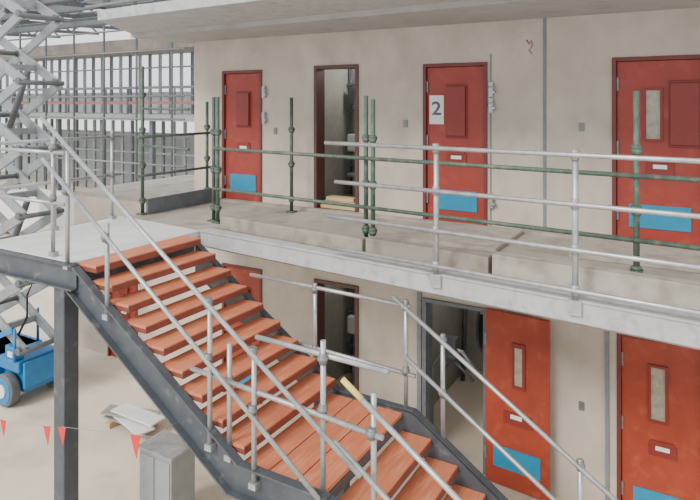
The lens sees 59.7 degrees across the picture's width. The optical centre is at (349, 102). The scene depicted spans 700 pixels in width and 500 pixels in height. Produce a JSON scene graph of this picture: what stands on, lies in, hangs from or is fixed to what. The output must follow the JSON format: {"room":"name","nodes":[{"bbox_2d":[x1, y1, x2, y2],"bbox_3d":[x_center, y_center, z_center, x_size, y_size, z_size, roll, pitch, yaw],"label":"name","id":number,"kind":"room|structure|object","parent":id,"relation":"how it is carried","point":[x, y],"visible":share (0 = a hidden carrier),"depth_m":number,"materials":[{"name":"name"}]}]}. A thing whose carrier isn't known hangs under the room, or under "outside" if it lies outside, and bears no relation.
{"room":"prison interior","nodes":[
{"label":"prison interior","id":0,"kind":"room"},
{"bbox_2d":[0,0,77,9],"bbox_3d":[-17.157,-3.865,26.184,44.000,0.330,0.200,0,0,30],"label":"roof beam","id":1,"kind":"structure","parent":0,"point":[44,2],"depth_m":22.66,"materials":[{"name":"metal"}]},
{"bbox_2d":[2,23,60,37],"bbox_3d":[-23.286,-4.510,35.535,0.140,1.600,14.052,0,0,30],"label":"rafter","id":2,"kind":"object","parent":1,"relation":"attached to","point":[35,34],"visible":0.24,"depth_m":39.57,"materials":[{"name":"paint"}]},
{"bbox_2d":[0,18,98,34],"bbox_3d":[-19.829,-4.510,33.523,0.140,1.600,14.052,0,0,30],"label":"rafter","id":3,"kind":"object","parent":1,"relation":"attached to","point":[68,31],"visible":0.19,"depth_m":37.68,"materials":[{"name":"paint"}]},
{"bbox_2d":[1,11,120,29],"bbox_3d":[-16.372,-4.510,31.511,0.140,1.600,14.052,0,0,30],"label":"rafter","id":4,"kind":"object","parent":1,"relation":"attached to","point":[110,27],"visible":0.1,"depth_m":34.04,"materials":[{"name":"paint"}]},
{"bbox_2d":[10,5,131,18],"bbox_3d":[-12.914,-4.510,29.499,0.140,1.600,14.052,0,0,30],"label":"rafter","id":5,"kind":"object","parent":1,"relation":"attached to","point":[66,15],"visible":0.08,"depth_m":28.80,"materials":[{"name":"paint"}]},
{"bbox_2d":[51,0,125,9],"bbox_3d":[-9.457,-4.510,27.487,0.140,1.600,14.052,0,0,30],"label":"rafter","id":6,"kind":"object","parent":1,"relation":"attached to","point":[78,3],"visible":0.08,"depth_m":24.69,"materials":[{"name":"paint"}]},
{"bbox_2d":[7,16,107,34],"bbox_3d":[-16.403,-3.165,27.481,44.000,0.330,0.200,0,0,30],"label":"roof beam","id":7,"kind":"structure","parent":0,"point":[90,21],"depth_m":24.60,"materials":[{"name":"metal"}]},
{"bbox_2d":[2,0,161,20],"bbox_3d":[-15.648,-4.240,28.777,44.000,0.480,0.200,0,0,30],"label":"roof beam","id":8,"kind":"structure","parent":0,"point":[58,9],"depth_m":26.58,"materials":[{"name":"metal"}]},
{"bbox_2d":[0,419,178,458],"bbox_3d":[-3.387,3.699,6.087,4.270,2.002,0.247,0,0,29],"label":"bunting","id":9,"kind":"object","parent":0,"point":[135,439],"visible":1,"depth_m":5.57,"materials":[{"name":"red plastic"}]},
{"bbox_2d":[74,175,193,202],"bbox_3d":[-3.062,1.740,12.282,3.550,0.080,3.050,0,0,30],"label":"floor","id":10,"kind":"structure","parent":0,"point":[153,188],"depth_m":11.99,"materials":[{"name":"concrete"}]},
{"bbox_2d":[214,129,221,135],"bbox_3d":[-1.743,0.388,8.039,0.100,0.085,0.100,0,0,-37],"label":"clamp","id":11,"kind":"object","parent":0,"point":[217,132],"depth_m":8.01,"materials":[{"name":"green metal"}]},
{"bbox_2d":[214,167,221,173],"bbox_3d":[-1.743,0.887,8.039,0.100,0.085,0.100,0,0,-37],"label":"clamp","id":12,"kind":"object","parent":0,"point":[217,170],"depth_m":8.01,"materials":[{"name":"green metal"}]},
{"bbox_2d":[214,205,221,211],"bbox_3d":[-1.743,1.387,8.039,0.100,0.085,0.100,0,0,-37],"label":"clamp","id":13,"kind":"object","parent":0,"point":[217,208],"depth_m":8.01,"materials":[{"name":"green metal"}]},
{"bbox_2d":[98,0,462,32],"bbox_3d":[0.421,-1.160,6.289,10.084,0.130,1.243,0,0,33],"label":"ceiling","id":14,"kind":"structure","parent":0,"point":[171,14],"depth_m":7.38,"materials":[{"name":"concrete"}]},
{"bbox_2d":[84,0,157,8],"bbox_3d":[-0.130,-1.825,6.036,8.315,1.200,0.088,0,0,34],"label":"guardrail","id":15,"kind":"object","parent":14,"relation":"on","point":[109,3],"visible":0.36,"depth_m":8.02,"materials":[{"name":"metal"}]},
{"bbox_2d":[0,152,567,499],"bbox_3d":[-14.926,4.800,26.043,68.000,0.200,38.000,0,0,30],"label":"floor","id":16,"kind":"structure","parent":0,"point":[109,468],"depth_m":8.73,"materials":[{"name":"concrete"}]},
{"bbox_2d":[0,0,64,406],"bbox_3d":[-5.852,0.020,10.232,2.290,9.360,0.980,0,0,30],"label":"scissor lift","id":17,"kind":"object","parent":16,"relation":"on","point":[26,362],"visible":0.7,"depth_m":9.86,"materials":[{"name":"grey metal"}]},
{"bbox_2d":[0,189,73,232],"bbox_3d":[-11.251,3.950,21.821,2.600,1.500,1.400,0,0,30],"label":"wall","id":18,"kind":"structure","parent":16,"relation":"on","point":[7,212],"depth_m":21.28,"materials":[{"name":"white paint"}]},
{"bbox_2d":[0,10,184,192],"bbox_3d":[-14.106,-0.100,29.936,16.500,9.600,0.145,0,0,30],"label":"scaffold","id":19,"kind":"object","parent":16,"relation":"on","point":[136,51],"visible":0.46,"depth_m":28.37,"materials":[{"name":"grey metal"}]},
{"bbox_2d":[0,39,193,190],"bbox_3d":[-12.897,0.800,33.540,28.035,7.800,4.600,0,0,30],"label":"window wall","id":20,"kind":"structure","parent":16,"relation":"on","point":[124,147],"depth_m":33.16,"materials":[{"name":"concrete"}]},
{"bbox_2d":[100,403,164,437],"bbox_3d":[-3.160,4.591,8.844,1.040,0.217,0.588,0,0,30],"label":"stack","id":21,"kind":"object","parent":16,"relation":"on","point":[140,421],"visible":0.92,"depth_m":8.78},
{"bbox_2d":[139,430,194,499],"bbox_3d":[-2.055,4.268,6.866,0.540,0.865,0.400,0,0,30],"label":"base cabinet","id":22,"kind":"object","parent":16,"relation":"on","point":[167,464],"visible":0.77,"depth_m":6.74,"materials":[{"name":"grey paint"}]},
{"bbox_2d":[0,116,617,499],"bbox_3d":[-0.522,2.423,5.803,7.660,4.569,2.021,0,0,30],"label":"staircase","id":23,"kind":"structure","parent":16,"relation":"on","point":[317,456],"depth_m":5.70,"materials":[{"name":"metal"}]},
{"bbox_2d":[80,239,200,273],"bbox_3d":[-2.232,1.625,6.604,0.298,0.058,1.420,0,0,30],"label":"stair tread","id":24,"kind":"object","parent":23,"relation":"on","point":[96,264],"depth_m":6.46,"materials":[{"name":"orange wood"}]},
{"bbox_2d":[95,255,215,292],"bbox_3d":[-2.032,1.775,6.488,0.298,0.058,1.420,0,0,30],"label":"stair tread","id":25,"kind":"object","parent":23,"relation":"on","point":[126,279],"depth_m":6.31,"materials":[{"name":"orange wood"}]},
{"bbox_2d":[112,271,230,312],"bbox_3d":[-1.833,1.929,6.372,0.298,0.058,1.420,0,0,30],"label":"stair tread","id":26,"kind":"object","parent":23,"relation":"on","point":[139,299],"depth_m":6.17,"materials":[{"name":"orange wood"}]},
{"bbox_2d":[130,287,246,333],"bbox_3d":[-1.633,2.082,6.255,0.298,0.058,1.420,0,0,30],"label":"stair tread","id":27,"kind":"object","parent":23,"relation":"on","point":[148,322],"depth_m":6.06,"materials":[{"name":"orange wood"}]},
{"bbox_2d":[149,305,262,355],"bbox_3d":[-1.433,2.236,6.139,0.298,0.058,1.420,0,0,30],"label":"stair tread","id":28,"kind":"object","parent":23,"relation":"on","point":[170,341],"depth_m":5.94,"materials":[{"name":"orange wood"}]},
{"bbox_2d":[168,322,280,379],"bbox_3d":[-1.233,2.390,6.023,0.298,0.058,1.420,0,0,30],"label":"stair tread","id":29,"kind":"object","parent":23,"relation":"on","point":[179,366],"depth_m":5.88,"materials":[{"name":"orange wood"}]},
{"bbox_2d":[188,341,297,403],"bbox_3d":[-1.034,2.544,5.907,0.298,0.058,1.420,0,0,30],"label":"stair tread","id":30,"kind":"object","parent":23,"relation":"on","point":[267,353],"depth_m":5.75,"materials":[{"name":"orange wood"}]},
{"bbox_2d":[212,360,315,428],"bbox_3d":[-0.834,2.697,5.790,0.298,0.058,1.420,0,0,30],"label":"stair tread","id":31,"kind":"object","parent":23,"relation":"on","point":[286,371],"depth_m":5.74,"materials":[{"name":"brown wood"}]},
{"bbox_2d":[232,380,334,454],"bbox_3d":[-0.634,2.851,5.674,0.298,0.058,1.420,0,0,30],"label":"stair tread","id":32,"kind":"object","parent":23,"relation":"on","point":[273,415],"depth_m":5.52,"materials":[{"name":"brown wood"}]},
{"bbox_2d":[387,441,431,497],"bbox_3d":[0.270,3.178,5.148,0.308,0.058,1.420,0,0,30],"label":"stair tread","id":33,"kind":"object","parent":23,"relation":"on","point":[400,464],"depth_m":5.34,"materials":[{"name":"brown wood"}]},
{"bbox_2d":[347,289,354,381],"bbox_3d":[0.350,3.600,10.253,1.050,2.200,0.374,0,0,30],"label":"rack","id":34,"kind":"object","parent":16,"relation":"on","point":[351,318],"visible":0.22,"depth_m":10.47,"materials":[{"name":"grey metal"}]},
{"bbox_2d":[432,309,476,424],"bbox_3d":[1.867,3.731,9.361,0.990,1.942,1.820,0,0,30],"label":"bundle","id":35,"kind":"object","parent":16,"relation":"on","point":[453,341],"visible":0.51,"depth_m":8.73,"materials":[{"name":"grey metal"}]},
{"bbox_2d":[325,69,354,380],"bbox_3d":[-0.189,1.837,10.610,0.200,5.725,2.650,0,0,30],"label":"wall","id":36,"kind":"structure","parent":0,"point":[337,118],"depth_m":10.37,"materials":[{"name":"paint"}]},
{"bbox_2d":[74,8,699,499],"bbox_3d":[0.218,1.837,8.724,12.800,5.725,0.200,0,0,30],"label":"wall","id":37,"kind":"structure","parent":0,"point":[580,50],"depth_m":7.89,"materials":[{"name":"paint"}]},
{"bbox_2d":[107,285,137,356],"bbox_3d":[-4.125,3.650,11.203,0.800,2.100,0.165,0,0,30],"label":"door","id":38,"kind":"structure","parent":37,"relation":"in","point":[125,315],"depth_m":11.13,"materials":[{"name":"red paint"}]},
{"bbox_2d":[222,263,261,403],"bbox_3d":[-1.696,3.650,9.789,0.820,2.100,0.165,0,0,30],"label":"door","id":39,"kind":"structure","parent":37,"relation":"in","point":[240,273],"depth_m":9.71,"materials":[{"name":"red paint"}]},
{"bbox_2d":[222,70,266,201],"bbox_3d":[-1.660,0.530,9.742,0.930,2.100,0.210,0,0,30],"label":"door","id":40,"kind":"structure","parent":37,"relation":"in","point":[243,91],"depth_m":9.74,"materials":[{"name":"red paint"}]},
{"bbox_2d":[314,64,358,211],"bbox_3d":[-0.157,0.500,8.925,0.750,2.100,0.230,0,0,30],"label":"door frame","id":41,"kind":"structure","parent":37,"relation":"in","point":[319,71],"depth_m":9.01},
{"bbox_2d":[314,279,358,405],"bbox_3d":[-0.157,3.650,8.925,0.750,2.100,0.230,0,0,30],"label":"door","id":42,"kind":"structure","parent":37,"relation":"in","point":[321,294],"depth_m":8.93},
{"bbox_2d":[220,198,583,239],"bbox_3d":[1.693,1.565,7.681,9.200,0.030,0.120,0,0,30],"label":"trim","id":43,"kind":"structure","parent":37,"relation":"attached to","point":[524,231],"depth_m":8.40,"materials":[{"name":"concrete"}]},
{"bbox_2d":[403,120,407,126],"bbox_3d":[0.750,0.280,8.287,0.060,0.100,0.020,0,0,30],"label":"light switch","id":44,"kind":"object","parent":37,"relation":"attached to","point":[405,122],"visible":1,"depth_m":8.28,"materials":[{"name":"grey plastic"}]},
{"bbox_2d":[417,291,421,412],"bbox_3d":[0.929,3.240,8.177,0.060,2.920,0.030,0,0,30],"label":"trim","id":45,"kind":"structure","parent":37,"relation":"attached to","point":[419,294],"depth_m":8.16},
{"bbox_2d":[422,297,485,474],"bbox_3d":[1.403,3.650,8.017,0.880,2.100,0.230,0,0,30],"label":"door frame","id":46,"kind":"structure","parent":37,"relation":"in","point":[426,302],"depth_m":8.13,"materials":[{"name":"grey metal"}]},
{"bbox_2d":[476,312,482,351],"bbox_3d":[1.760,3.000,8.045,0.211,0.565,0.216,0,0,30],"label":"cable coil","id":47,"kind":"object","parent":46,"relation":"hanging from","point":[479,321],"visible":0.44,"depth_m":8.07,"materials":[{"name":"black rubber"}]},
{"bbox_2d":[484,308,549,499],"bbox_3d":[2.013,3.620,7.385,0.802,2.120,0.092,0,0,37],"label":"door","id":48,"kind":"structure","parent":46,"relation":"attached to","point":[517,346],"depth_m":7.35,"materials":[{"name":"red paint"}]},
{"bbox_2d":[423,62,495,225],"bbox_3d":[1.426,0.530,7.946,0.990,2.100,0.210,0,0,30],"label":"door","id":49,"kind":"structure","parent":37,"relation":"in","point":[455,95],"depth_m":7.92,"materials":[{"name":"red paint"}]},
{"bbox_2d":[490,54,490,225],"bbox_3d":[1.774,0.480,7.696,0.015,2.200,0.012,0,0,30],"label":"trim","id":50,"kind":"structure","parent":37,"relation":"attached to","point":[490,54],"depth_m":7.69,"materials":[{"name":"grey metal"}]},
{"bbox_2d":[526,40,532,53],"bbox_3d":[2.193,-0.684,7.455,0.089,0.183,0.024,0,0,30],"label":"paint mark","id":51,"kind":"object","parent":37,"relation":"attached to","point":[526,40],"visible":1,"depth_m":7.44,"materials":[{"name":"brown paint"}]},
{"bbox_2d":[543,18,545,226],"bbox_3d":[2.349,0.278,7.361,0.035,2.605,0.012,0,0,30],"label":"trim","id":52,"kind":"structure","parent":37,"relation":"attached to","point":[544,19],"depth_m":7.36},
{"bbox_2d":[579,401,583,410],"bbox_3d":[2.712,3.550,7.145,0.060,0.100,0.020,0,0,30],"label":"socket","id":53,"kind":"object","parent":37,"relation":"attached to","point":[581,404],"visible":1,"depth_m":7.14,"materials":[{"name":"grey plastic"}]},
{"bbox_2d":[579,123,583,130],"bbox_3d":[2.712,0.280,7.145,0.060,0.100,0.020,0,0,30],"label":"socket","id":54,"kind":"object","parent":37,"relation":"attached to","point":[581,125],"visible":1,"depth_m":7.14,"materials":[{"name":"grey plastic"}]},
{"bbox_2d":[605,331,608,499],"bbox_3d":[2.952,3.240,7.000,0.040,2.920,0.030,0,0,30],"label":"trim","id":55,"kind":"structure","parent":37,"relation":"attached to","point":[606,332],"depth_m":6.99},
{"bbox_2d":[612,54,699,244],"bbox_3d":[3.438,0.530,6.801,0.940,2.100,0.165,0,0,30],"label":"door","id":56,"kind":"structure","parent":37,"relation":"in","point":[668,86],"depth_m":6.76,"materials":[{"name":"red paint"}]},
{"bbox_2d":[617,333,699,499],"bbox_3d":[3.461,3.650,6.791,0.890,2.100,0.160,0,0,30],"label":"door","id":57,"kind":"structure","parent":37,"relation":"in","point":[658,383],"depth_m":6.77,"materials":[{"name":"red paint"}]},
{"bbox_2d":[124,193,699,349],"bbox_3d":[1.786,1.680,7.889,9.250,0.200,5.767,0,0,30],"label":"floor","id":58,"kind":"structure","parent":0,"point":[195,217],"depth_m":7.74,"materials":[{"name":"concrete"}]},
{"bbox_2d":[136,66,211,214],"bbox_3d":[-2.163,0.530,8.914,1.214,2.100,1.768,0,0,30],"label":"guard","id":59,"kind":"object","parent":58,"relation":"on","point":[185,199],"visible":0.89,"depth_m":8.92,"materials":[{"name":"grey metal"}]},
{"bbox_2d":[138,92,145,97],"bbox_3d":[-2.945,-0.113,8.656,0.100,0.085,0.100,0,0,-37],"label":"cup","id":60,"kind":"object","parent":59,"relation":"on","point":[142,94],"depth_m":8.62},
{"bbox_2d":[138,197,145,203],"bbox_3d":[-2.945,1.387,8.656,0.100,0.085,0.100,0,0,-37],"label":"cup","id":61,"kind":"object","parent":59,"relation":"on","point":[142,200],"depth_m":8.62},
{"bbox_2d":[139,127,145,132],"bbox_3d":[-2.945,0.388,8.656,0.100,0.085,0.100,0,0,-37],"label":"cup","id":62,"kind":"object","parent":59,"relation":"on","point":[142,129],"depth_m":8.62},
{"bbox_2d":[139,162,145,168],"bbox_3d":[-2.945,0.887,8.656,0.100,0.085,0.100,0,0,-37],"label":"cup","id":63,"kind":"object","parent":59,"relation":"on","point":[142,165],"depth_m":8.63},
{"bbox_2d":[286,97,296,212],"bbox_3d":[-0.847,0.750,8.823,0.120,1.660,0.120,0,0,30],"label":"upright","id":64,"kind":"object","parent":58,"relation":"on","point":[291,129],"visible":0.84,"depth_m":8.80,"materials":[{"name":"green metal"}]},
{"bbox_2d":[288,127,294,132],"bbox_3d":[-0.847,0.388,8.823,0.100,0.085,0.100,0,0,8],"label":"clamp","id":65,"kind":"object","parent":64,"relation":"on","point":[291,129],"depth_m":8.79,"materials":[{"name":"green metal"}]},
{"bbox_2d":[288,161,294,167],"bbox_3d":[-0.847,0.887,8.823,0.100,0.085,0.100,0,0,8],"label":"cup","id":66,"kind":"object","parent":64,"relation":"on","point":[291,164],"depth_m":8.79,"materials":[{"name":"green metal"}]},
{"bbox_2d":[220,215,366,251],"bbox_3d":[-0.720,1.500,7.054,2.182,0.160,0.129,0,0,36],"label":"kerb","id":67,"kind":"object","parent":58,"relation":"on","point":[309,236],"visible":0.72,"depth_m":6.93,"materials":[{"name":"concrete"}]},
{"bbox_2d":[320,195,354,210],"bbox_3d":[-0.119,1.470,8.990,0.610,0.160,0.220,0,0,30],"label":"stack","id":68,"kind":"object","parent":58,"relation":"on","point":[344,199],"visible":0.5,"depth_m":8.95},
{"bbox_2d":[347,69,354,196],"bbox_3d":[0.350,0.480,10.253,1.050,2.200,0.374,0,0,30],"label":"rack","id":69,"kind":"object","parent":58,"relation":"on","point":[350,137],"visible":0.3,"depth_m":10.47,"materials":[{"name":"grey metal"}]},
{"bbox_2d":[366,236,491,273],"bbox_3d":[0.739,1.490,5.991,1.368,0.180,0.129,0,0,36],"label":"kerb","id":70,"kind":"object","parent":58,"relation":"on","point":[457,258],"visible":0.69,"depth_m":5.91,"materials":[{"name":"concrete"}]},
{"bbox_2d":[200,228,699,348],"bbox_3d":[1.268,1.654,5.319,7.617,0.192,0.174,0,0,36],"label":"beam","id":71,"kind":"structure","parent":58,"relation":"attached to","point":[633,319],"depth_m":5.33,"materials":[{"name":"concrete"}]},
{"bbox_2d":[324,141,699,316],"bbox_3d":[2.005,1.025,4.662,5.559,1.310,0.089,0,0,36],"label":"guardrail","id":72,"kind":"object","parent":71,"relation":"on","point":[574,305],"visible":1,"depth_m":4.94,"materials":[{"name":"silver metal"}]},
{"bbox_2d":[207,91,699,272],"bbox_3d":[1.244,0.740,5.894,7.757,1.680,0.181,0,0,36],"label":"guardrail","id":73,"kind":"object","parent":58,"relation":"on","point":[636,148],"visible":0.86,"depth_m":6.05,"materials":[{"name":"green metal"}]},
{"bbox_2d":[361,134,369,141],"bbox_3d":[0.176,0.388,6.703,0.100,0.085,0.100,0,0,-37],"label":"cup","id":74,"kind":"object","parent":73,"relation":"on","point":[364,137],"depth_m":6.67,"materials":[{"name":"green metal"}]},
{"bbox_2d":[361,225,369,233],"bbox_3d":[0.176,1.387,6.703,0.100,0.085,0.100,0,0,-37],"label":"cup","id":75,"kind":"object","parent":73,"relation":"on","point":[365,228],"depth_m":6.67,"materials":[{"name":"green metal"}]},
{"bbox_2d":[368,135,377,142],"bbox_3d":[0.248,0.388,6.589,0.100,0.085,0.100,0,0,8],"label":"cup","id":76,"kind":"object","parent":73,"relation":"on","point":[372,138],"depth_m":6.56,"materials":[{"name":"green metal"}]},
{"bbox_2d":[368,227,377,235],"bbox_3d":[0.248,1.387,6.589,0.100,0.085,0.100,0,0,8],"label":"cup","id":77,"kind":"object","parent":73,"relation":"on","point":[372,231],"depth_m":6.56,"materials":[{"name":"green metal"}]},
{"bbox_2d":[629,145,643,154],"bbox_3d":[2.369,0.388,5.044,0.100,0.085,0.100,0,0,-37],"label":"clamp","id":78,"kind":"object","parent":73,"relation":"on","point":[635,149],"depth_m":5.01,"materials":[{"name":"green metal"}]},
{"bbox_2d":[631,205,641,215],"bbox_3d":[2.369,0.887,5.044,0.100,0.085,0.100,0,0,-37],"label":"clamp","id":79,"kind":"object","parent":73,"relation":"on","point":[634,206],"depth_m":5.01,"materials":[{"name":"green metal"}]},
{"bbox_2d":[401,221,521,252],"bbox_3d":[1.328,1.555,7.153,1.100,0.050,1.100,0,0,30],"label":"concrete pad","id":80,"kind":"object","parent":58,"relation":"on","point":[450,241],"visible":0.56,"depth_m":6.94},
{"bbox_2d":[492,252,699,309],"bbox_3d":[2.878,1.470,4.408,3.891,0.220,0.129,0,0,36],"label":"kerb","id":81,"kind":"object","parent":58,"relation":"on","point":[640,286],"visible":0.73,"depth_m":4.94,"materials":[{"name":"concrete"}]},
{"bbox_2d":[569,236,699,273],"bbox_3d":[3.928,1.550,5.755,3.400,0.060,0.900,0,0,30],"label":"concrete pad","id":82,"kind":"object","parent":58,"relation":"on","point":[589,243],"visible":0.78,"depth_m":6.20,"materials":[{"name":"beige concrete"}]},
{"bbox_2d":[131,0,699,43],"bbox_3d":[1.755,-1.175,8.582,10.000,0.300,4.600,0,0,30],"label":"ceiling","id":83,"kind":"structure","parent":0,"point":[465,11],"depth_m":7.30,"materials":[{"name":"concrete"}]},
{"bbox_2d":[436,468,457,499],"bbox_3d":[0.495,3.351,5.017,0.308,0.058,1.420,0,0,30],"label":"stair tread","id":84,"kind":"object","parent":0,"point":[448,475],"depth_m":5.42,"materials":[{"name":"brown wood"}]},
{"bbox_2d":[432,303,466,403],"bbox_3d":[1.324,3.240,9.730,0.200,2.920,2.650,0,0,30],"label":"wall","id":85,"kind":"structure","parent":0,"point":[445,319],"depth_m":9.96,"materials":[{"name":"paint"}]},
{"bbox_2d":[467,310,482,370],"bbox_3d":[1.652,3.240,11.188,12.800,2.920,0.200,0,0,30],"label":"wall","id":86,"kind":"structure","parent":0,"point":[475,355],"depth_m":10.76,"materials":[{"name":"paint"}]},
{"bbox_2d":[630,265,643,272],"bbox_3d":[2.369,1.387,5.044,0.100,0.085,0.100,0,0,-37],"label":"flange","id":87,"kind":"object","parent":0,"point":[634,268],"depth_m":5.01,"materials":[{"name":"green metal"}]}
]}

